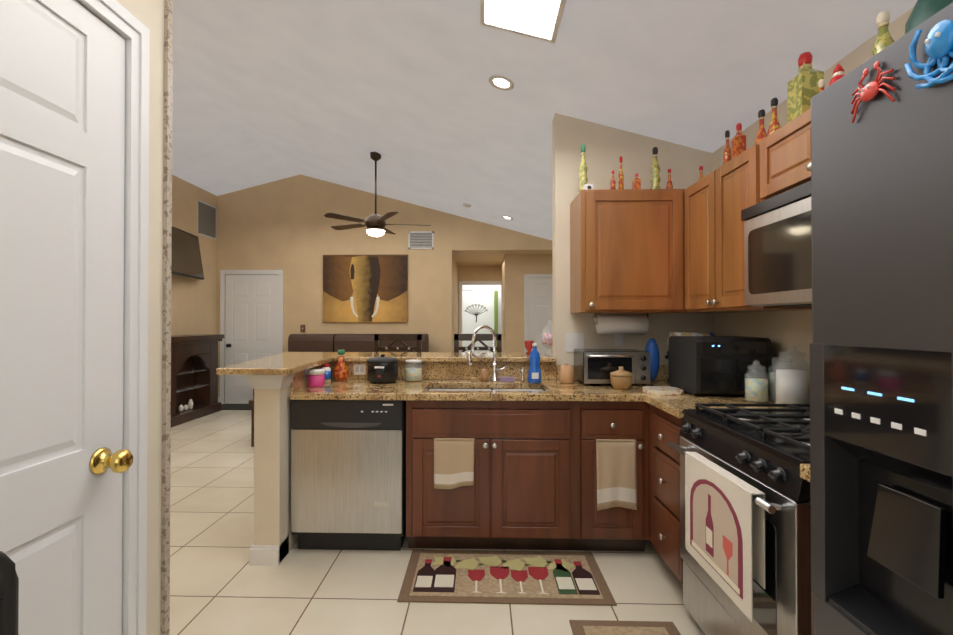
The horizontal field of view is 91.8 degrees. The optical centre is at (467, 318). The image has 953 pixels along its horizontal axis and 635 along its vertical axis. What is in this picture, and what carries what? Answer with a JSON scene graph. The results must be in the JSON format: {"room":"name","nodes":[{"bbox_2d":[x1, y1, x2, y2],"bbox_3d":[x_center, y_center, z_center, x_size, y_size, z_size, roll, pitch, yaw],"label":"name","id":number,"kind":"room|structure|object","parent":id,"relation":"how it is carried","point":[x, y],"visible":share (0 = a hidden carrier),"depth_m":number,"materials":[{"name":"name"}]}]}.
{"room":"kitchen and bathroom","nodes":[
{"label":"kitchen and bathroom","id":0,"kind":"room"},
{"bbox_2d":[116,0,163,634],"bbox_3d":[-0.998,-0.644,0.059,0.120,3.900,2.666,0,0,2],"label":"wall","id":1,"kind":"structure","parent":0,"point":[149,14],"depth_m":1.33,"materials":[{"name":"beige paint"}]},
{"bbox_2d":[0,0,132,634],"bbox_3d":[-0.872,0.289,0.795,0.083,2.030,0.790,0,0,2],"label":"pantry door","id":2,"kind":"structure","parent":1,"relation":"in","point":[66,460],"depth_m":1.02,"materials":[{"name":"white wood"}]},
{"bbox_2d":[76,0,149,634],"bbox_3d":[-0.898,0.260,0.796,0.030,2.105,0.920,0,0,2],"label":"door frame","id":3,"kind":"structure","parent":1,"relation":"attached to","point":[117,17],"depth_m":1.22,"materials":[{"name":"white wood"}]},
{"bbox_2d":[161,0,172,634],"bbox_3d":[-0.895,-0.633,1.379,0.012,3.900,0.021,0,0,2],"label":"wall edge","id":4,"kind":"structure","parent":1,"relation":"attached to","point":[166,331],"depth_m":1.37,"materials":[{"name":"beige paint"}]},
{"bbox_2d":[171,175,216,334],"bbox_3d":[-4.171,-0.608,4.450,0.120,3.900,6.174,0,0,2],"label":"wall","id":5,"kind":"structure","parent":0,"point":[193,306],"depth_m":6.81,"materials":[{"name":"beige paint"}]},
{"bbox_2d":[171,226,203,279],"bbox_3d":[-3.908,-0.893,6.313,0.299,0.639,1.107,0,0,2],"label":"tv","id":6,"kind":"object","parent":5,"relation":"attached to","point":[186,261],"visible":0.67,"depth_m":6.38,"materials":[{"name":"black"}]},
{"bbox_2d":[197,199,216,239],"bbox_3d":[-4.039,-1.516,7.152,0.012,0.520,0.500,0,0,2],"label":"air vent","id":7,"kind":"object","parent":5,"relation":"in","point":[206,219],"visible":1,"depth_m":7.13,"materials":[{"name":"white metal"}]},
{"bbox_2d":[246,373,489,565],"bbox_3d":[-0.288,0.814,2.890,1.770,1.030,0.900,0,0,2],"label":"wall pillar","id":8,"kind":"structure","parent":0,"point":[275,541],"depth_m":2.49,"materials":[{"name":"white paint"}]},
{"bbox_2d":[354,364,365,374],"bbox_3d":[-0.745,0.355,3.186,0.080,0.075,0.007,0,0,2],"label":"electrical outlet plate","id":9,"kind":"object","parent":8,"relation":"attached to","point":[359,369],"depth_m":3.18,"materials":[{"name":"white plastic"}]},
{"bbox_2d":[217,174,551,396],"bbox_3d":[-0.717,-0.584,7.381,6.620,3.900,0.120,0,0,2],"label":"wall","id":10,"kind":"structure","parent":0,"point":[285,224],"depth_m":7.37,"materials":[{"name":"beige paint"}]},
{"bbox_2d":[218,397,248,403],"bbox_3d":[-2.123,1.316,7.337,3.750,0.100,0.015,0,0,2],"label":"baseboard","id":11,"kind":"structure","parent":10,"relation":"attached to","point":[231,403],"depth_m":7.37,"materials":[{"name":"white"}]},
{"bbox_2d":[225,275,277,402],"bbox_3d":[-3.449,0.333,7.344,0.860,2.050,0.083,0,0,2],"label":"door","id":12,"kind":"structure","parent":10,"relation":"in","point":[251,317],"depth_m":7.38,"materials":[{"name":"white wood"}]},
{"bbox_2d":[220,270,283,403],"bbox_3d":[-3.448,0.298,7.371,1.010,2.135,0.030,0,0,2],"label":"door frame","id":13,"kind":"structure","parent":10,"relation":"attached to","point":[223,273],"depth_m":7.37,"materials":[{"name":"white wood"}]},
{"bbox_2d":[300,325,304,331],"bbox_3d":[-2.628,0.166,7.361,0.080,0.120,0.012,0,0,2],"label":"switch plate","id":14,"kind":"object","parent":10,"relation":"attached to","point":[302,328],"visible":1,"depth_m":7.36,"materials":[{"name":"brown plastic"}]},
{"bbox_2d":[323,255,407,321],"bbox_3d":[-1.624,-0.470,7.323,1.350,1.070,0.036,0,0,2],"label":"framed picture","id":15,"kind":"object","parent":10,"relation":"attached to","point":[365,288],"visible":1,"depth_m":7.31},
{"bbox_2d":[408,231,433,248],"bbox_3d":[-0.739,-1.235,7.319,0.400,0.280,0.012,0,0,2],"label":"air vent","id":16,"kind":"object","parent":10,"relation":"in","point":[420,239],"visible":1,"depth_m":7.32,"materials":[{"name":"white metal"}]},
{"bbox_2d":[170,410,704,634],"bbox_3d":[-0.852,1.371,4.357,6.920,0.060,11.700,0,0,2],"label":"floor","id":17,"kind":"structure","parent":0,"point":[219,585],"depth_m":2.31,"materials":[{"name":"tile"}]},
{"bbox_2d":[0,551,18,634],"bbox_3d":[-0.771,0.814,0.480,0.210,0.991,0.445,0,0,2],"label":"chair","id":18,"kind":"object","parent":17,"relation":"on","point":[9,591],"visible":1,"depth_m":0.68,"materials":[{"name":"black"}]},
{"bbox_2d":[171,334,223,427],"bbox_3d":[-3.832,0.796,6.222,0.423,1.120,1.250,0,0,2],"label":"curio cabinet","id":19,"kind":"object","parent":17,"relation":"on","point":[194,378],"visible":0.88,"depth_m":6.41,"materials":[{"name":"brown wood"}]},
{"bbox_2d":[221,404,250,409],"bbox_3d":[-3.476,1.357,7.068,0.780,0.011,0.470,0,0,2],"label":"door mat","id":20,"kind":"object","parent":17,"relation":"on","point":[235,406],"visible":0.43,"depth_m":6.97,"materials":[{"name":"grey"}]},
{"bbox_2d":[249,399,253,446],"bbox_3d":[-1.771,1.102,5.086,1.000,0.490,0.600,0,0,2],"label":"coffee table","id":21,"kind":"object","parent":17,"relation":"on","point":[251,402],"visible":0.02,"depth_m":4.82,"materials":[{"name":"brown wood"}]},
{"bbox_2d":[253,334,428,398],"bbox_3d":[-1.668,0.801,6.801,2.550,1.120,0.970,0,0,2],"label":"sofa","id":22,"kind":"object","parent":17,"relation":"on","point":[329,342],"visible":0.06,"depth_m":6.94,"materials":[{"name":"black leather"}]},
{"bbox_2d":[291,400,405,550],"bbox_3d":[-0.672,0.896,2.866,0.633,0.866,0.580,0,0,2],"label":"dishwasher","id":23,"kind":"object","parent":17,"relation":"on","point":[348,474],"visible":0.92,"depth_m":2.58,"materials":[{"name":"silver metal"}]},
{"bbox_2d":[374,334,421,351],"bbox_3d":[-0.624,0.738,3.926,0.440,1.200,0.420,0,0,2],"label":"bar stool","id":24,"kind":"object","parent":17,"relation":"on","point":[394,338],"visible":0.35,"depth_m":4.09,"materials":[{"name":"brown wood"}]},
{"bbox_2d":[454,334,501,351],"bbox_3d":[0.086,0.738,3.906,0.440,1.200,0.420,0,0,2],"label":"bar stool","id":25,"kind":"object","parent":17,"relation":"on","point":[480,338],"visible":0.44,"depth_m":4.07,"materials":[{"name":"brown wood"}]},
{"bbox_2d":[406,388,585,550],"bbox_3d":[0.149,0.895,2.853,0.976,0.868,0.598,0,0,2],"label":"base cabinet","id":26,"kind":"object","parent":17,"relation":"on","point":[534,487],"depth_m":2.56,"materials":[{"name":"brown wood"}]},
{"bbox_2d":[434,438,473,488],"bbox_3d":[-0.075,0.807,2.557,0.225,0.282,0.012,0,0,2],"label":"hanging towel","id":27,"kind":"object","parent":26,"relation":"hanging from","point":[453,463],"visible":1,"depth_m":2.56,"materials":[{"name":"beige fabric"}]},
{"bbox_2d":[290,362,667,401],"bbox_3d":[0.331,0.378,2.846,2.666,0.161,0.666,0,0,2],"label":"countertop","id":28,"kind":"structure","parent":26,"relation":"on","point":[362,387],"depth_m":2.82,"materials":[{"name":"stone"}]},
{"bbox_2d":[308,369,324,387],"bbox_3d":[-0.923,0.366,2.817,0.098,0.103,0.098,0,0,2],"label":"jar","id":29,"kind":"object","parent":28,"relation":"on","point":[315,378],"visible":0.98,"depth_m":2.78,"materials":[{"name":"pink plastic"}]},
{"bbox_2d":[322,364,330,382],"bbox_3d":[-0.925,0.359,3.017,0.063,0.119,0.061,0,0,2],"label":"bottle","id":30,"kind":"object","parent":28,"relation":"on","point":[327,374],"visible":0.77,"depth_m":3.00,"materials":[{"name":"white plastic"}]},
{"bbox_2d":[333,350,348,380],"bbox_3d":[-0.853,0.317,3.115,0.104,0.204,0.104,0,0,2],"label":"bottle","id":31,"kind":"object","parent":28,"relation":"on","point":[341,371],"visible":1,"depth_m":3.09,"materials":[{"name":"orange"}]},
{"bbox_2d":[367,354,398,382],"bbox_3d":[-0.556,0.328,3.026,0.208,0.182,0.210,0,0,2],"label":"rice cooker","id":32,"kind":"object","parent":28,"relation":"on","point":[382,369],"visible":1,"depth_m":2.94,"materials":[{"name":"black"}]},
{"bbox_2d":[216,352,556,374],"bbox_3d":[-0.435,0.281,3.004,2.067,0.033,1.300,0,0,2],"label":"bar","id":33,"kind":"object","parent":28,"relation":"on","point":[286,363],"visible":0.83,"depth_m":3.13,"materials":[{"name":"stone"}]},
{"bbox_2d":[525,340,533,353],"bbox_3d":[0.458,0.216,3.429,0.070,0.100,0.070,0,0,2],"label":"vase","id":34,"kind":"object","parent":33,"relation":"on","point":[528,345],"visible":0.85,"depth_m":3.41,"materials":[{"name":"red glass"}]},
{"bbox_2d":[541,320,552,354],"bbox_3d":[0.603,0.140,3.376,0.140,0.252,0.140,0,0,2],"label":"candy jar","id":35,"kind":"object","parent":33,"relation":"on","point":[547,338],"visible":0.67,"depth_m":3.33,"materials":[{"name":"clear glass"}]},
{"bbox_2d":[405,359,422,381],"bbox_3d":[-0.359,0.349,3.081,0.120,0.141,0.120,0,0,2],"label":"jar","id":36,"kind":"object","parent":28,"relation":"on","point":[413,373],"visible":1,"depth_m":3.04,"materials":[{"name":"white"}]},
{"bbox_2d":[423,389,543,408],"bbox_3d":[0.114,0.545,2.826,0.736,0.168,0.354,0,0,2],"label":"sink","id":37,"kind":"object","parent":28,"relation":"in","point":[479,390],"visible":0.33,"depth_m":3.00,"materials":[{"name":"silver metal"}]},
{"bbox_2d":[480,369,487,381],"bbox_3d":[0.111,0.376,3.048,0.052,0.086,0.049,0,0,2],"label":"pot","id":38,"kind":"object","parent":28,"relation":"on","point":[484,375],"depth_m":3.03,"materials":[{"name":"brown ceramic"}]},
{"bbox_2d":[466,325,524,381],"bbox_3d":[0.187,0.232,3.031,0.386,0.374,0.141,0,0,2],"label":"faucet","id":39,"kind":"object","parent":28,"relation":"on","point":[494,365],"visible":1,"depth_m":3.06,"materials":[{"name":"silver metal"}]},
{"bbox_2d":[499,377,514,381],"bbox_3d":[0.261,0.405,3.063,0.100,0.028,0.060,0,0,2],"label":"sponge","id":40,"kind":"object","parent":28,"relation":"on","point":[506,379],"visible":1,"depth_m":3.03,"materials":[{"name":"purple"}]},
{"bbox_2d":[528,343,541,382],"bbox_3d":[0.433,0.291,2.978,0.090,0.256,0.054,0,0,2],"label":"dish soap bottle","id":41,"kind":"object","parent":28,"relation":"on","point":[534,373],"visible":1,"depth_m":2.96,"materials":[{"name":"blue plastic"}]},
{"bbox_2d":[560,363,573,383],"bbox_3d":[0.643,0.355,2.993,0.092,0.127,0.090,0,0,2],"label":"ceramic crock","id":42,"kind":"object","parent":28,"relation":"on","point":[567,373],"visible":1,"depth_m":2.96,"materials":[{"name":"beige ceramic"}]},
{"bbox_2d":[574,349,649,385],"bbox_3d":[0.920,0.312,2.958,0.410,0.212,0.336,0,0,2],"label":"toaster oven","id":43,"kind":"object","parent":28,"relation":"on","point":[595,366],"visible":0.94,"depth_m":2.83,"materials":[{"name":"silver metal"}]},
{"bbox_2d":[610,366,632,389],"bbox_3d":[0.901,0.349,2.705,0.128,0.134,0.128,0,0,2],"label":"bowl","id":44,"kind":"object","parent":28,"relation":"on","point":[621,378],"visible":1,"depth_m":2.66,"materials":[{"name":"beige ceramic"}]},
{"bbox_2d":[645,338,659,380],"bbox_3d":[1.201,0.269,3.008,0.098,0.280,0.093,0,0,2],"label":"plate","id":45,"kind":"object","parent":28,"relation":"on","point":[652,347],"visible":0.79,"depth_m":2.97,"materials":[{"name":"blue ceramic"}]},
{"bbox_2d":[642,386,683,394],"bbox_3d":[1.089,0.404,2.580,0.190,0.022,0.180,0,0,2],"label":"plate","id":46,"kind":"object","parent":28,"relation":"on","point":[660,390],"visible":1,"depth_m":2.52,"materials":[{"name":"white ceramic"}]},
{"bbox_2d":[665,350,668,383],"bbox_3d":[1.387,0.303,2.928,0.240,0.230,0.229,0,0,2],"label":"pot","id":47,"kind":"object","parent":28,"relation":"on","point":[667,356],"visible":0.04,"depth_m":2.95,"materials":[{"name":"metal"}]},
{"bbox_2d":[669,336,771,395],"bbox_3d":[1.399,0.260,2.568,0.390,0.310,0.408,0,0,2],"label":"air fryer","id":48,"kind":"object","parent":28,"relation":"on","point":[706,365],"visible":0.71,"depth_m":2.42,"materials":[{"name":"black plastic"}]},
{"bbox_2d":[667,332,716,346],"bbox_3d":[1.425,0.137,2.933,0.265,0.098,0.120,0,0,2],"label":"bread bag","id":49,"kind":"object","parent":48,"relation":"on","point":[669,334],"visible":0.42,"depth_m":2.89,"materials":[{"name":"plastic"}]},
{"bbox_2d":[397,550,616,605],"bbox_3d":[0.186,1.318,2.374,1.013,0.012,0.480,0,0,2],"label":"area rug","id":50,"kind":"object","parent":17,"relation":"on","point":[507,577],"visible":1,"depth_m":2.33,"materials":[{"name":"beige"}]},
{"bbox_2d":[586,401,648,550],"bbox_3d":[0.791,0.895,2.835,0.440,0.868,0.598,0,0,2],"label":"base cabinet","id":51,"kind":"object","parent":17,"relation":"on","point":[614,528],"depth_m":2.54,"materials":[{"name":"brown wood"}]},
{"bbox_2d":[596,439,636,510],"bbox_3d":[0.818,0.862,2.531,0.220,0.390,0.012,0,0,2],"label":"hanging towel","id":52,"kind":"object","parent":51,"relation":"hanging from","point":[616,474],"visible":1,"depth_m":2.53,"materials":[{"name":"beige fabric"}]},
{"bbox_2d":[569,620,680,634],"bbox_3d":[0.656,1.314,1.684,0.445,0.008,0.640,0,0,2],"label":"rug","id":53,"kind":"object","parent":17,"relation":"on","point":[592,627],"visible":1,"depth_m":1.96,"materials":[{"name":"beige fabric"}]},
{"bbox_2d":[649,404,682,583],"bbox_3d":[1.292,0.890,2.304,0.698,0.868,0.478,0,0,2],"label":"base cabinet","id":54,"kind":"object","parent":17,"relation":"on","point":[664,492],"visible":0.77,"depth_m":2.27,"materials":[{"name":"brown wood"}]},
{"bbox_2d":[638,374,809,417],"bbox_3d":[1.290,0.384,2.278,0.716,0.140,0.417,0,0,2],"label":"countertop","id":55,"kind":"structure","parent":54,"relation":"on","point":[674,405],"depth_m":2.35,"materials":[{"name":"stone"}]},
{"bbox_2d":[668,403,811,634],"bbox_3d":[1.246,0.842,1.671,0.745,0.955,0.770,0,0,2],"label":"range","id":56,"kind":"object","parent":17,"relation":"on","point":[766,451],"visible":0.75,"depth_m":1.50,"materials":[{"name":"silver metal"}]},
{"bbox_2d":[685,452,765,621],"bbox_3d":[0.882,0.725,1.617,0.046,0.387,0.450,0,0,2],"label":"towel","id":57,"kind":"object","parent":56,"relation":"hanging from","point":[724,531],"visible":1,"depth_m":1.54,"materials":[{"name":"beige fabric"}]},
{"bbox_2d":[812,592,813,634],"bbox_3d":[1.276,0.881,1.130,0.665,0.868,0.296,0,0,2],"label":"base cabinet","id":58,"kind":"object","parent":17,"relation":"on","point":[812,613],"depth_m":1.27,"materials":[{"name":"brown wood"}]},
{"bbox_2d":[800,464,809,481],"bbox_3d":[1.270,0.374,1.134,0.693,0.140,0.296,0,0,2],"label":"countertop","id":59,"kind":"structure","parent":58,"relation":"on","point":[804,468],"depth_m":1.27,"materials":[{"name":"stone"}]},
{"bbox_2d":[810,3,952,634],"bbox_3d":[1.123,0.420,0.525,0.935,1.780,0.894,0,0,2],"label":"fridge","id":60,"kind":"object","parent":17,"relation":"on","point":[881,423],"visible":1,"depth_m":0.82,"materials":[{"name":"black"}]},
{"bbox_2d":[851,61,895,122],"bbox_3d":[0.714,-0.408,0.821,0.018,0.086,0.093,0,0,2],"label":"magnet","id":61,"kind":"object","parent":60,"relation":"attached to","point":[869,91],"visible":0.98,"depth_m":0.81,"materials":[{"name":"red plastic"}]},
{"bbox_2d":[904,19,952,88],"bbox_3d":[0.705,-0.409,0.691,0.029,0.119,0.122,0,0,2],"label":"magnet","id":62,"kind":"object","parent":60,"relation":"attached to","point":[938,45],"visible":0.96,"depth_m":0.69,"materials":[{"name":"blue plastic"}]},
{"bbox_2d":[452,252,459,351],"bbox_3d":[-0.277,0.074,8.423,0.120,2.600,2.000,0,0,2],"label":"wall","id":63,"kind":"structure","parent":0,"point":[455,268],"depth_m":8.36,"materials":[{"name":"beige paint"}]},
{"bbox_2d":[460,265,499,284],"bbox_3d":[0.244,0.082,9.349,0.870,2.600,0.120,0,0,2],"label":"wall","id":64,"kind":"structure","parent":0,"point":[467,273],"depth_m":9.30,"materials":[{"name":"beige paint"}]},
{"bbox_2d":[459,281,500,351],"bbox_3d":[0.312,0.319,9.268,0.980,2.125,0.030,0,0,2],"label":"door frame","id":65,"kind":"structure","parent":64,"relation":"attached to","point":[460,282],"depth_m":9.27,"materials":[{"name":"white wood"}]},
{"bbox_2d":[462,285,500,351],"bbox_3d":[0.420,0.119,10.244,2.370,2.660,1.680,0,0,2],"label":"wall","id":66,"kind":"structure","parent":0,"point":[470,324],"depth_m":10.99,"materials":[{"name":"white paint"}]},
{"bbox_2d":[464,304,487,321],"bbox_3d":[0.203,-0.120,10.988,0.558,0.433,0.026,0,0,2],"label":"picture","id":67,"kind":"object","parent":66,"relation":"attached to","point":[475,314],"visible":1,"depth_m":10.98,"materials":[{"name":"black"}]},
{"bbox_2d":[462,290,500,290],"bbox_3d":[0.428,-0.638,10.540,2.170,0.021,0.024,0,0,2],"label":"shower curtain","id":68,"kind":"object","parent":66,"relation":"hanging from","point":[462,290],"depth_m":10.54,"materials":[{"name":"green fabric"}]},
{"bbox_2d":[494,290,498,351],"bbox_3d":[0.648,0.266,10.527,0.070,1.750,0.700,0,0,2],"label":"shower curtain","id":69,"kind":"object","parent":66,"relation":"hanging from","point":[496,311],"depth_m":10.18,"materials":[{"name":"green fabric"}]},
{"bbox_2d":[500,259,503,351],"bbox_3d":[0.720,0.076,8.645,0.120,2.600,1.500,0,0,2],"label":"wall","id":70,"kind":"structure","parent":0,"point":[501,266],"depth_m":8.76,"materials":[{"name":"beige paint"}]},
{"bbox_2d":[504,254,552,351],"bbox_3d":[1.611,0.069,7.790,1.950,2.600,0.120,0,0,2],"label":"wall","id":71,"kind":"structure","parent":0,"point":[510,271],"depth_m":7.75,"materials":[{"name":"beige paint"}]},
{"bbox_2d":[524,274,552,351],"bbox_3d":[1.414,0.316,7.714,0.930,2.105,0.030,0,0,2],"label":"door frame","id":72,"kind":"structure","parent":71,"relation":"attached to","point":[526,276],"depth_m":7.72,"materials":[{"name":"white"}]},
{"bbox_2d":[528,278,552,355],"bbox_3d":[1.413,0.345,7.687,0.800,2.030,0.083,0,0,2],"label":"hall door","id":73,"kind":"structure","parent":71,"relation":"in","point":[540,303],"depth_m":7.73,"materials":[{"name":"white wood"}]},
{"bbox_2d":[172,0,916,265],"bbox_3d":[-0.811,-1.749,4.032,6.860,1.319,10.840,0,0,2],"label":"ceiling","id":74,"kind":"structure","parent":0,"point":[331,91],"depth_m":3.15,"materials":[{"name":"white paint"}]},
{"bbox_2d":[324,152,430,238],"bbox_3d":[-1.021,-1.377,5.247,1.198,0.961,1.177,0,0,2],"label":"ceiling fan","id":75,"kind":"object","parent":74,"relation":"hanging from","point":[375,224],"visible":1,"depth_m":5.14,"materials":[{"name":"brown metal"}]},
{"bbox_2d":[489,75,513,90],"bbox_3d":[0.218,-1.518,2.980,0.163,0.049,0.167,0,0,-10],"label":"recessed light","id":76,"kind":"object","parent":74,"relation":"in","point":[500,82],"depth_m":2.97,"materials":[{"name":"white glass"}]},
{"bbox_2d":[502,215,512,219],"bbox_3d":[0.564,-1.423,6.541,0.163,0.049,0.167,0,0,-10],"label":"recessed light","id":77,"kind":"object","parent":74,"relation":"in","point":[506,217],"depth_m":6.54,"materials":[{"name":"white"}]},
{"bbox_2d":[480,0,565,42],"bbox_3d":[0.246,-1.497,1.779,0.394,0.137,1.240,0,0,2],"label":"ceiling light panel","id":78,"kind":"object","parent":74,"relation":"attached to","point":[539,19],"visible":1,"depth_m":2.26,"materials":[{"name":"white plastic"}]},
{"bbox_2d":[552,113,712,364],"bbox_3d":[1.142,-0.618,3.232,1.070,3.900,0.130,0,0,2],"label":"wall","id":79,"kind":"structure","parent":0,"point":[607,147],"depth_m":3.17,"materials":[{"name":"beige paint"}]},
{"bbox_2d":[566,333,583,351],"bbox_3d":[0.734,0.166,3.164,0.122,0.130,0.012,0,0,2],"label":"light switch","id":80,"kind":"object","parent":79,"relation":"attached to","point":[574,341],"visible":0.93,"depth_m":3.16,"materials":[{"name":"white plastic"}]},
{"bbox_2d":[614,334,622,345],"bbox_3d":[1.035,0.136,3.159,0.060,0.110,0.006,0,0,2],"label":"electrical outlet plate","id":81,"kind":"object","parent":79,"relation":"attached to","point":[618,338],"depth_m":3.16,"materials":[{"name":"white plastic"}]},
{"bbox_2d":[570,189,685,312],"bbox_3d":[1.017,-0.410,2.967,0.634,0.754,0.397,0,0,2],"label":"upper cabinet","id":82,"kind":"object","parent":79,"relation":"attached to","point":[626,250],"visible":1,"depth_m":2.80,"materials":[{"name":"brown wood"}]},
{"bbox_2d":[578,144,592,192],"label":"decorative bottle","id":83,"kind":"object","parent":82,"relation":"on","point":[583,179],"depth_m":2.96,"materials":[{"name":"green"}]},
{"bbox_2d":[594,313,648,333],"bbox_3d":[1.005,0.036,3.015,0.347,0.136,0.124,0,0,2],"label":"paper towel","id":84,"kind":"object","parent":82,"relation":"hanging from","point":[621,324],"visible":1,"depth_m":2.96,"materials":[{"name":"white paper"}]},
{"bbox_2d":[650,147,660,188],"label":"decorative bottle","id":85,"kind":"object","parent":82,"relation":"on","point":[655,179],"depth_m":2.93,"materials":[{"name":"green"}]},
{"bbox_2d":[713,7,913,382],"bbox_3d":[1.673,-0.637,0.966,0.120,3.900,4.630,0,0,2],"label":"wall","id":86,"kind":"structure","parent":0,"point":[783,331],"depth_m":2.42,"materials":[{"name":"beige paint"}]},
{"bbox_2d":[684,141,811,312],"bbox_3d":[1.465,-0.413,2.599,0.382,0.754,1.107,0,0,2],"label":"upper cabinet","id":87,"kind":"object","parent":86,"relation":"attached to","point":[718,200],"visible":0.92,"depth_m":2.38,"materials":[{"name":"brown wood"}]},
{"bbox_2d":[871,11,894,55],"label":"decorative bottle","id":88,"kind":"object","parent":87,"relation":"on","point":[884,39],"depth_m":1.58,"materials":[{"name":"green glass"}]},
{"bbox_2d":[905,0,952,33],"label":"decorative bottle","id":89,"kind":"object","parent":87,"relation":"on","point":[922,10],"depth_m":1.39,"materials":[{"name":"green glass"}]},
{"bbox_2d":[760,108,810,200],"bbox_3d":[1.454,-0.657,1.667,0.352,0.282,0.758,0,0,2],"label":"upper cabinet","id":90,"kind":"object","parent":86,"relation":"attached to","point":[785,157],"visible":0.17,"depth_m":1.84,"materials":[{"name":"brown wood"}]},
{"bbox_2d":[741,181,811,306],"bbox_3d":[1.403,-0.265,1.667,0.454,0.431,0.743,0,0,2],"label":"over-the-range microwave","id":91,"kind":"object","parent":90,"relation":"attached to","point":[777,253],"visible":0.23,"depth_m":1.80,"materials":[{"name":"silver metal"}]}
]}

